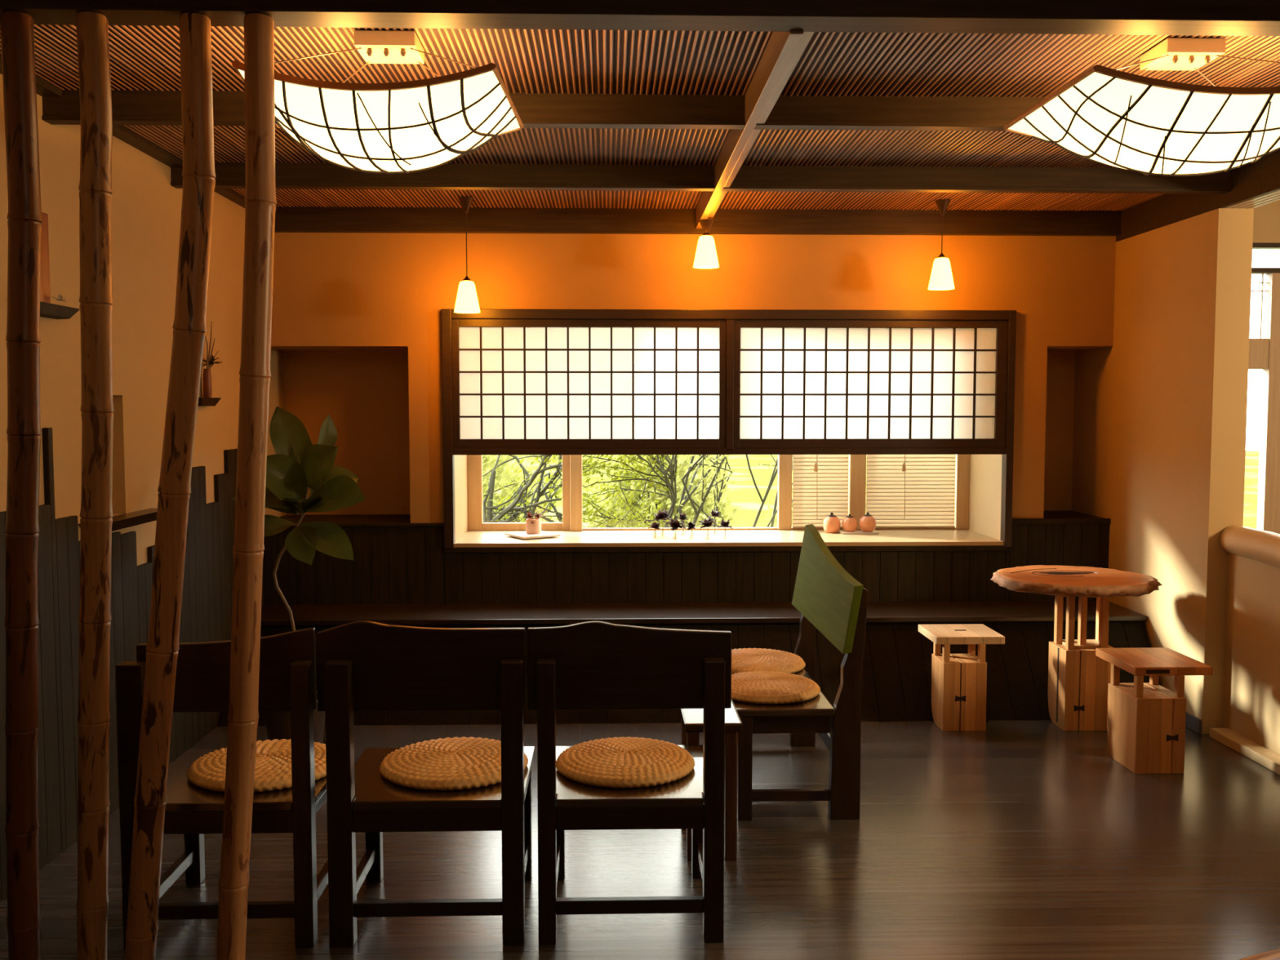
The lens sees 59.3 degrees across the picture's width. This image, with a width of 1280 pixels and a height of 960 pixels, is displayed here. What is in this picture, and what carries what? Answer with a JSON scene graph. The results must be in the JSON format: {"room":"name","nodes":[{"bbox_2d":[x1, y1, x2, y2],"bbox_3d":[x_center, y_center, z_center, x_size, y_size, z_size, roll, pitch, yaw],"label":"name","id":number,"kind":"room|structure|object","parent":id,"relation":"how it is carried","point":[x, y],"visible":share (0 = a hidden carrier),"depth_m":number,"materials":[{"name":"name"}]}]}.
{"room":"cafe","nodes":[
{"label":"cafe","id":0,"kind":"room"},
{"bbox_2d":[0,73,285,565],"bbox_3d":[-2.177,-0.073,2.741,0.200,3.000,8.800,0,4,-2],"label":"wall","id":1,"kind":"structure","parent":0,"point":[146,209],"depth_m":4.72,"materials":[{"name":"paint"}]},
{"bbox_2d":[6,298,79,319],"bbox_3d":[-2.076,-0.594,3.942,0.068,0.042,0.407,0,4,-2],"label":"wall shelf","id":2,"kind":"object","parent":1,"relation":"attached to","point":[49,310],"visible":0.52,"depth_m":3.96,"materials":[{"name":"brown wood"}]},
{"bbox_2d":[40,212,66,302],"bbox_3d":[-2.084,-0.776,3.935,0.051,0.318,0.164,1,4,17],"label":"panel","id":3,"kind":"object","parent":2,"relation":"on","point":[45,287],"visible":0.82,"depth_m":3.94,"materials":[{"name":"paint"}]},
{"bbox_2d":[78,507,157,531],"bbox_3d":[-2.077,0.164,4.574,0.098,0.042,0.674,0,4,-2],"label":"wall shelf","id":4,"kind":"object","parent":1,"relation":"attached to","point":[137,517],"visible":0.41,"depth_m":4.56,"materials":[{"name":"brown wood"}]},
{"bbox_2d":[0,53,245,208],"bbox_3d":[-2.033,-1.301,2.352,0.070,0.100,7.970,0,4,-2],"label":"crown molding","id":5,"kind":"structure","parent":1,"relation":"attached to","point":[44,88],"depth_m":4.71,"materials":[{"name":"brown wood"}]},
{"bbox_2d":[0,427,263,902],"bbox_3d":[-2.057,0.679,2.467,0.021,1.533,7.948,0,4,-2],"label":"wainscot","id":6,"kind":"structure","parent":1,"relation":"attached to","point":[206,615],"depth_m":4.17,"materials":[{"name":"brown wood"}]},
{"bbox_2d":[198,397,221,406],"bbox_3d":[-2.124,-0.383,5.502,0.058,0.042,0.336,0,4,-2],"label":"wall shelf","id":7,"kind":"object","parent":1,"relation":"attached to","point":[207,402],"visible":0.76,"depth_m":5.48,"materials":[{"name":"brown wood"}]},
{"bbox_2d":[202,323,222,397],"bbox_3d":[-2.118,-0.596,5.556,0.094,0.374,0.183,-2,4,-27],"label":"vase","id":8,"kind":"object","parent":7,"relation":"on","point":[206,378],"visible":0.95,"depth_m":5.51,"materials":[{"name":"brown ceramic"}]},
{"bbox_2d":[0,692,1279,959],"bbox_3d":[2.419,1.471,3.042,9.200,0.120,8.950,0,4,-2],"label":"floor","id":9,"kind":"structure","parent":0,"point":[1009,839],"depth_m":3.92,"materials":[{"name":"brown wood"}]},
{"bbox_2d":[0,10,42,959],"bbox_3d":[-1.647,0.102,2.998,0.149,2.619,0.081,0,4,-2],"label":"bamboo pole","id":10,"kind":"object","parent":9,"relation":"on","point":[24,218],"visible":1,"depth_m":2.97,"materials":[{"name":"brown wood"}]},
{"bbox_2d":[75,11,114,959],"bbox_3d":[-1.461,0.102,3.003,0.159,2.620,0.080,0,4,-2],"label":"bamboo pole","id":11,"kind":"object","parent":9,"relation":"on","point":[95,188],"visible":1,"depth_m":2.97,"materials":[{"name":"brown wood"}]},
{"bbox_2d":[124,12,216,959],"bbox_3d":[-1.267,0.103,3.009,0.300,2.622,0.082,0,4,-2],"label":"bamboo pole","id":12,"kind":"object","parent":9,"relation":"on","point":[198,173],"visible":1,"depth_m":2.98,"materials":[{"name":"brown wood"}]},
{"bbox_2d":[115,627,328,950],"bbox_3d":[-1.256,0.902,3.578,0.560,0.948,0.545,0,4,-2],"label":"wooden chair","id":13,"kind":"object","parent":9,"relation":"on","point":[287,660],"visible":0.56,"depth_m":3.33,"materials":[{"name":"brown wood"}]},
{"bbox_2d":[186,738,326,792],"bbox_3d":[-1.204,0.905,3.617,0.470,0.053,0.471,2,4,27],"label":"cushion","id":14,"kind":"object","parent":13,"relation":"on","point":[273,766],"visible":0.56,"depth_m":3.52,"materials":[{"name":"brown wicker"}]},
{"bbox_2d":[216,13,276,959],"bbox_3d":[-1.061,0.102,3.014,0.210,2.621,0.080,0,4,-2],"label":"bamboo pole","id":15,"kind":"object","parent":9,"relation":"on","point":[260,200],"visible":1,"depth_m":2.98,"materials":[{"name":"brown wood"}]},
{"bbox_2d":[231,406,365,743],"bbox_3d":[-1.543,0.471,5.143,0.584,1.610,0.412,-1,4,-12],"label":"potted plant","id":16,"kind":"object","parent":9,"relation":"on","point":[297,465],"visible":0.86,"depth_m":5.09,"materials":[{"name":"plant"}]},
{"bbox_2d":[316,620,534,947],"bbox_3d":[-0.659,0.891,3.594,0.618,0.968,0.545,0,4,-2],"label":"wooden chair","id":17,"kind":"object","parent":9,"relation":"on","point":[362,665],"visible":0.97,"depth_m":3.35,"materials":[{"name":"brown wood"}]},
{"bbox_2d":[379,736,528,791],"bbox_3d":[-0.600,0.904,3.639,0.476,0.053,0.475,2,4,26],"label":"cushion","id":18,"kind":"object","parent":17,"relation":"on","point":[455,763],"visible":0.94,"depth_m":3.53,"materials":[{"name":"brown wicker"}]},
{"bbox_2d":[527,621,731,944],"bbox_3d":[-0.036,0.892,3.611,0.612,0.963,0.545,0,4,-2],"label":"wooden chair","id":19,"kind":"object","parent":9,"relation":"on","point":[588,664],"visible":0.91,"depth_m":3.37,"materials":[{"name":"brown wood"}]},
{"bbox_2d":[555,737,695,788],"bbox_3d":[-0.048,0.903,3.650,0.452,0.053,0.453,1,4,17],"label":"cushion","id":20,"kind":"object","parent":19,"relation":"on","point":[622,762],"visible":1,"depth_m":3.56,"materials":[{"name":"brown wicker"}]},
{"bbox_2d":[219,600,1160,726],"bbox_3d":[0.302,0.974,6.132,4.890,0.480,0.804,0,4,-2],"label":"bench","id":21,"kind":"object","parent":9,"relation":"on","point":[895,682],"visible":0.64,"depth_m":6.02,"materials":[{"name":"brown wood"}]},
{"bbox_2d":[679,698,742,861],"bbox_3d":[0.252,1.091,4.141,0.206,0.500,0.380,0,4,-2],"label":"side table","id":22,"kind":"object","parent":9,"relation":"on","point":[692,719],"visible":0.58,"depth_m":3.98,"materials":[{"name":"brown wood"}]},
{"bbox_2d":[732,524,868,820],"bbox_3d":[0.607,0.767,4.850,0.520,1.055,1.023,0,4,-2],"label":"chair","id":23,"kind":"object","parent":9,"relation":"on","point":[828,599],"visible":0.78,"depth_m":4.38,"materials":[{"name":"brown wood"}]},
{"bbox_2d":[731,648,805,674],"bbox_3d":[0.521,0.813,5.078,0.461,0.053,0.462,1,4,12],"label":"cushion","id":24,"kind":"object","parent":23,"relation":"on","point":[744,660],"visible":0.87,"depth_m":4.98,"materials":[{"name":"brown wicker"}]},
{"bbox_2d":[731,671,820,704],"bbox_3d":[0.519,0.842,4.619,0.440,0.053,0.439,-3,5,-38],"label":"cushion","id":25,"kind":"object","parent":23,"relation":"on","point":[765,687],"visible":0.94,"depth_m":4.51,"materials":[{"name":"brown wicker"}]},
{"bbox_2d":[918,623,1004,731],"bbox_3d":[1.638,1.003,5.754,0.344,0.472,0.357,0,4,-2],"label":"wooden stool","id":26,"kind":"object","parent":9,"relation":"on","point":[958,681],"visible":1,"depth_m":5.59,"materials":[{"name":"brown wood"}]},
{"bbox_2d":[990,564,1162,730],"bbox_3d":[2.197,0.858,5.733,0.819,0.763,0.782,0,4,-2],"label":"round table","id":27,"kind":"object","parent":9,"relation":"on","point":[1078,679],"visible":0.99,"depth_m":5.59,"materials":[{"name":"brown wood"}]},
{"bbox_2d":[1095,647,1212,773],"bbox_3d":[2.335,1.042,5.137,0.344,0.470,0.422,0,4,-2],"label":"wooden stool","id":28,"kind":"object","parent":9,"relation":"on","point":[1146,721],"visible":1,"depth_m":4.94,"materials":[{"name":"brown wood"}]},
{"bbox_2d":[1239,949,1279,959],"bbox_3d":[1.536,1.263,2.051,0.930,0.420,0.930,0,4,-2],"label":"table","id":29,"kind":"object","parent":9,"relation":"on","point":[1273,954],"visible":1,"depth_m":2.43,"materials":[{"name":"brown wood"}]},
{"bbox_2d":[0,24,1279,211],"bbox_3d":[0.329,-1.458,4.653,4.921,0.079,3.490,0,4,-2],"label":"ceiling","id":30,"kind":"structure","parent":0,"point":[142,57],"depth_m":3.85,"materials":[{"name":"brown wood"}]},
{"bbox_2d":[231,30,524,173],"bbox_3d":[-0.802,-1.148,3.463,0.838,0.391,0.682,0,4,-2],"label":"lamp","id":31,"kind":"object","parent":30,"relation":"hanging from","point":[409,126],"visible":0.92,"depth_m":3.28,"materials":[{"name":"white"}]},
{"bbox_2d":[453,196,479,313],"bbox_3d":[-0.930,-1.204,6.032,0.140,0.604,0.140,0,4,-2],"label":"pendant lamp","id":32,"kind":"object","parent":30,"relation":"hanging from","point":[467,302],"visible":1,"depth_m":6.00,"materials":[{"name":"white glass"}]},
{"bbox_2d":[41,88,1044,131],"bbox_3d":[0.345,-1.337,4.073,4.920,0.117,0.068,0,4,-2],"label":"beam","id":33,"kind":"structure","parent":30,"relation":"attached to","point":[135,107],"depth_m":4.04,"materials":[{"name":"brown wood"}]},
{"bbox_2d":[0,0,1279,35],"bbox_3d":[0.460,-1.411,2.979,5.090,0.400,0.125,0,4,-2],"label":"beam","id":34,"kind":"structure","parent":30,"relation":"attached to","point":[1117,17],"depth_m":2.94,"materials":[{"name":"brown wood"}]},
{"bbox_2d":[170,161,1231,194],"bbox_3d":[0.312,-1.411,5.240,4.920,0.117,0.068,0,4,-2],"label":"beam","id":35,"kind":"structure","parent":30,"relation":"attached to","point":[449,176],"depth_m":5.22,"materials":[{"name":"brown wood"}]},
{"bbox_2d":[695,31,814,228],"bbox_3d":[0.395,-1.373,4.690,0.070,0.123,3.310,0,4,-2],"label":"beam","id":36,"kind":"structure","parent":30,"relation":"attached to","point":[783,51],"depth_m":3.84,"materials":[{"name":"brown wood"}]},
{"bbox_2d":[693,218,719,268],"bbox_3d":[0.357,-1.273,6.064,0.140,0.249,0.140,0,4,-2],"label":"pendant lamp","id":37,"kind":"object","parent":36,"relation":"hanging from","point":[706,257],"visible":1,"depth_m":6.03,"materials":[{"name":"white glass"}]},
{"bbox_2d":[928,199,954,290],"bbox_3d":[1.637,-1.274,6.099,0.140,0.472,0.140,0,4,-2],"label":"pendant lamp","id":38,"kind":"object","parent":30,"relation":"hanging from","point":[941,277],"visible":1,"depth_m":6.07,"materials":[{"name":"white glass"}]},
{"bbox_2d":[1003,37,1279,176],"bbox_3d":[1.719,-1.151,3.503,0.951,0.390,0.682,0,4,-2],"label":"lamp","id":39,"kind":"object","parent":30,"relation":"hanging from","point":[1146,126],"visible":1,"depth_m":3.34,"materials":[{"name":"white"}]},
{"bbox_2d":[271,232,1115,674],"bbox_3d":[0.261,-0.330,6.798,5.100,3.000,0.650,0,4,-2],"label":"wall","id":40,"kind":"structure","parent":0,"point":[357,317],"depth_m":6.44,"materials":[{"name":"paint"}]},
{"bbox_2d":[262,511,1111,604],"bbox_3d":[0.273,0.492,6.774,4.920,0.562,0.562,0,4,-2],"label":"wainscot","id":41,"kind":"structure","parent":40,"relation":"attached to","point":[394,557],"depth_m":6.50,"materials":[{"name":"brown wood"}]},
{"bbox_2d":[274,206,1121,235],"bbox_3d":[0.281,-1.481,6.369,4.920,0.169,0.060,0,4,-2],"label":"ceiling beam","id":42,"kind":"structure","parent":40,"relation":"attached to","point":[420,220],"depth_m":6.34,"materials":[{"name":"brown wood"}]},
{"bbox_2d":[441,308,1016,548],"bbox_3d":[0.516,-0.530,6.790,3.310,1.800,0.735,0,4,-2],"label":"window","id":43,"kind":"structure","parent":40,"relation":"in","point":[571,384],"depth_m":6.46,"materials":[{"name":"white paper"}]},
{"bbox_2d":[504,530,560,538],"bbox_3d":[-0.647,0.332,6.779,0.250,0.020,0.250,-2,4,-34],"label":"square plate","id":44,"kind":"object","parent":43,"relation":"on","point":[522,535],"visible":0.88,"depth_m":6.72,"materials":[{"name":"white ceramic"}]},
{"bbox_2d":[524,509,541,533],"bbox_3d":[-0.646,0.249,6.781,0.104,0.145,0.095,-3,5,-40],"label":"cup","id":45,"kind":"object","parent":44,"relation":"on","point":[533,526],"visible":1,"depth_m":6.75,"materials":[{"name":"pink ceramic"}]},
{"bbox_2d":[648,521,661,537],"bbox_3d":[0.087,0.296,6.729,0.080,0.099,0.068,0,4,-2],"label":"bud vase","id":46,"kind":"object","parent":43,"relation":"on","point":[654,525],"visible":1,"depth_m":6.72,"materials":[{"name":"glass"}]},
{"bbox_2d":[653,509,671,535],"bbox_3d":[0.146,0.260,6.823,0.107,0.159,0.106,-3,5,-39],"label":"flower","id":47,"kind":"object","parent":43,"relation":"on","point":[663,515],"visible":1,"depth_m":6.81,"materials":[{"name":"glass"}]},
{"bbox_2d":[666,518,685,537],"bbox_3d":[0.210,0.286,6.707,0.105,0.122,0.102,-2,4,-24],"label":"bud vase","id":48,"kind":"object","parent":43,"relation":"on","point":[675,525],"visible":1,"depth_m":6.68,"materials":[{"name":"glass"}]},
{"bbox_2d":[677,513,688,534],"bbox_3d":[0.259,0.268,6.838,0.061,0.140,0.071,3,4,35],"label":"bud vase","id":49,"kind":"object","parent":43,"relation":"on","point":[682,517],"visible":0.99,"depth_m":6.83,"materials":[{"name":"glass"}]},
{"bbox_2d":[684,521,697,537],"bbox_3d":[0.302,0.296,6.734,0.072,0.097,0.082,0,4,-2],"label":"bud vase","id":50,"kind":"object","parent":43,"relation":"on","point":[691,525],"visible":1,"depth_m":6.72,"materials":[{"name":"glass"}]},
{"bbox_2d":[698,516,715,537],"bbox_3d":[0.400,0.282,6.726,0.102,0.127,0.113,0,4,-2],"label":"flower","id":51,"kind":"object","parent":43,"relation":"on","point":[708,522],"visible":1,"depth_m":6.71,"materials":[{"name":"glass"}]},
{"bbox_2d":[707,509,721,534],"bbox_3d":[0.455,0.257,6.856,0.075,0.160,0.078,3,5,42],"label":"bud vase","id":52,"kind":"object","parent":43,"relation":"on","point":[713,513],"visible":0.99,"depth_m":6.84,"materials":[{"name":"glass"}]},
{"bbox_2d":[717,519,732,535],"bbox_3d":[0.510,0.289,6.737,0.091,0.111,0.082,0,4,-2],"label":"bud vase","id":53,"kind":"object","parent":43,"relation":"on","point":[723,524],"visible":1,"depth_m":6.73,"materials":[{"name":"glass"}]},
{"bbox_2d":[792,454,848,528],"bbox_3d":[1.149,-0.494,7.104,0.354,1.602,0.058,0,4,-2],"label":"window blind","id":54,"kind":"object","parent":43,"relation":"attached to","point":[820,485],"visible":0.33,"depth_m":7.15,"materials":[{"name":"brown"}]},
{"bbox_2d":[822,512,840,533],"bbox_3d":[1.192,0.265,6.997,0.110,0.126,0.110,0,4,-2],"label":"jar","id":55,"kind":"object","parent":43,"relation":"on","point":[831,523],"visible":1,"depth_m":6.96,"materials":[{"name":"orange ceramic"}]},
{"bbox_2d":[838,530,879,533],"bbox_3d":[1.353,0.324,6.965,0.230,0.012,0.100,0,4,-2],"label":"serving board","id":56,"kind":"object","parent":43,"relation":"on","point":[839,531],"visible":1,"depth_m":6.92,"materials":[{"name":"white wood"}]},
{"bbox_2d":[841,514,857,531],"bbox_3d":[1.298,0.264,6.964,0.094,0.108,0.094,0,4,-2],"label":"jar","id":57,"kind":"object","parent":56,"relation":"on","point":[849,522],"visible":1,"depth_m":6.93,"materials":[{"name":"orange ceramic"}]},
{"bbox_2d":[859,511,875,532],"bbox_3d":[1.408,0.259,6.957,0.104,0.120,0.104,0,4,-2],"label":"jar","id":58,"kind":"object","parent":56,"relation":"on","point":[867,522],"visible":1,"depth_m":6.92,"materials":[{"name":"orange ceramic"}]},
{"bbox_2d":[866,454,955,528],"bbox_3d":[1.726,-0.495,7.120,0.569,1.602,0.058,0,4,-2],"label":"window blind","id":59,"kind":"object","parent":43,"relation":"attached to","point":[903,491],"visible":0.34,"depth_m":7.17,"materials":[{"name":"brown"}]},
{"bbox_2d":[1071,208,1253,733],"bbox_3d":[2.828,-0.085,6.426,0.170,2.557,1.925,0,4,-2],"label":"wall","id":60,"kind":"structure","parent":0,"point":[1160,411],"depth_m":5.78,"materials":[{"name":"paint"}]},
{"bbox_2d":[1185,711,1202,733],"bbox_3d":[2.749,1.188,6.003,0.015,0.070,0.925,0,4,-2],"label":"baseboard","id":61,"kind":"structure","parent":60,"relation":"attached to","point":[1193,722],"depth_m":5.59,"materials":[{"name":"grey wood"}]},
{"bbox_2d":[1115,149,1279,241],"bbox_3d":[2.855,-1.255,2.756,0.025,0.243,8.500,0,4,-2],"label":"beam","id":62,"kind":"structure","parent":60,"relation":"attached to","point":[1249,181],"depth_m":5.56,"materials":[{"name":"brown wood"}]},
{"bbox_2d":[1225,190,1279,208],"bbox_3d":[2.936,-1.264,2.898,0.140,0.243,8.780,0,4,-2],"label":"soffit","id":63,"kind":"structure","parent":60,"relation":"attached to","point":[1275,196],"depth_m":5.20,"materials":[{"name":"brown wood"}]},
{"bbox_2d":[1222,552,1279,755],"bbox_3d":[3.000,1.020,2.090,0.070,0.900,6.875,0,4,-2],"label":"wall","id":64,"kind":"structure","parent":0,"point":[1251,673],"depth_m":5.28,"materials":[{"name":"paint"}]},
{"bbox_2d":[1208,728,1279,774],"bbox_3d":[2.872,1.338,3.838,0.090,0.045,3.330,0,4,-2],"label":"trim","id":65,"kind":"structure","parent":64,"relation":"attached to","point":[1255,752],"depth_m":5.20,"materials":[{"name":"brown wood"}]},
{"bbox_2d":[1220,524,1279,568],"bbox_3d":[2.988,0.631,2.132,0.146,0.399,6.778,0,4,-2],"label":"handrail","id":66,"kind":"object","parent":64,"relation":"on","point":[1260,545],"visible":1,"depth_m":5.22,"materials":[{"name":"brown wood"}]},
{"bbox_2d":[1253,200,1279,242],"bbox_3d":[4.844,-0.374,7.489,4.100,3.000,0.120,0,4,-2],"label":"wall","id":67,"kind":"structure","parent":0,"point":[1266,221],"depth_m":7.33,"materials":[{"name":"paint"}]},
{"bbox_2d":[1248,242,1279,533],"bbox_3d":[4.494,-0.212,7.469,1.400,2.680,0.080,0,4,-2],"label":"window","id":68,"kind":"structure","parent":67,"relation":"in","point":[1264,353],"depth_m":7.41,"materials":[{"name":"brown wood"}]},
{"label":"outside","id":69,"kind":"structure","parent":0,"visible":0},
{"bbox_2d":[482,450,1259,528],"bbox_3d":[-0.936,-0.108,33.748,60.000,0.150,52.600,0,4,-2],"label":"outdoor background","id":70,"kind":"object","parent":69,"point":[744,493],"depth_m":28.71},
{"bbox_2d":[482,454,551,522],"bbox_3d":[-1.663,0.329,10.206,2.048,2.055,1.103,0,4,-2],"label":"bush","id":71,"kind":"object","parent":70,"relation":"on","point":[489,463],"visible":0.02,"depth_m":10.09,"materials":[{"name":"green plant"}]},
{"bbox_2d":[482,454,562,522],"bbox_3d":[-1.598,0.328,8.698,2.110,2.278,1.441,0,4,-2],"label":"tree","id":72,"kind":"object","parent":70,"relation":"on","point":[521,497],"visible":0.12,"depth_m":8.62,"materials":[{"name":"green plant"}]},
{"bbox_2d":[582,454,678,528],"bbox_3d":[-0.130,0.297,8.733,0.822,2.332,1.435,0,4,-2],"label":"tree","id":73,"kind":"object","parent":70,"relation":"on","point":[672,468],"visible":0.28,"depth_m":8.23,"materials":[{"name":"green plant"}]},
{"bbox_2d":[584,454,741,528],"bbox_3d":[0.201,0.378,10.261,1.692,1.965,0.884,0,4,-4],"label":"tree","id":74,"kind":"object","parent":70,"relation":"on","point":[664,500],"visible":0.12,"depth_m":10.12,"materials":[{"name":"green plant"}]},
{"bbox_2d":[677,454,736,527],"bbox_3d":[0.502,0.267,8.821,0.443,2.274,1.257,0,4,-2],"label":"sapling","id":75,"kind":"object","parent":70,"relation":"on","point":[687,496],"visible":0.41,"depth_m":8.47,"materials":[{"name":"green plant"}]},
{"bbox_2d":[745,454,793,527],"bbox_3d":[1.202,0.267,8.805,0.938,2.278,1.366,0,4,-2],"label":"sapling","id":76,"kind":"object","parent":70,"relation":"on","point":[774,473],"visible":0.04,"depth_m":8.70,"materials":[{"name":"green plant"}]},
{"bbox_2d":[763,462,866,527],"bbox_3d":[1.759,0.459,10.501,1.417,1.764,0.766,0,4,-2],"label":"bush","id":77,"kind":"object","parent":70,"relation":"on","point":[768,516],"visible":0.02,"depth_m":10.46,"materials":[{"name":"green plant"}]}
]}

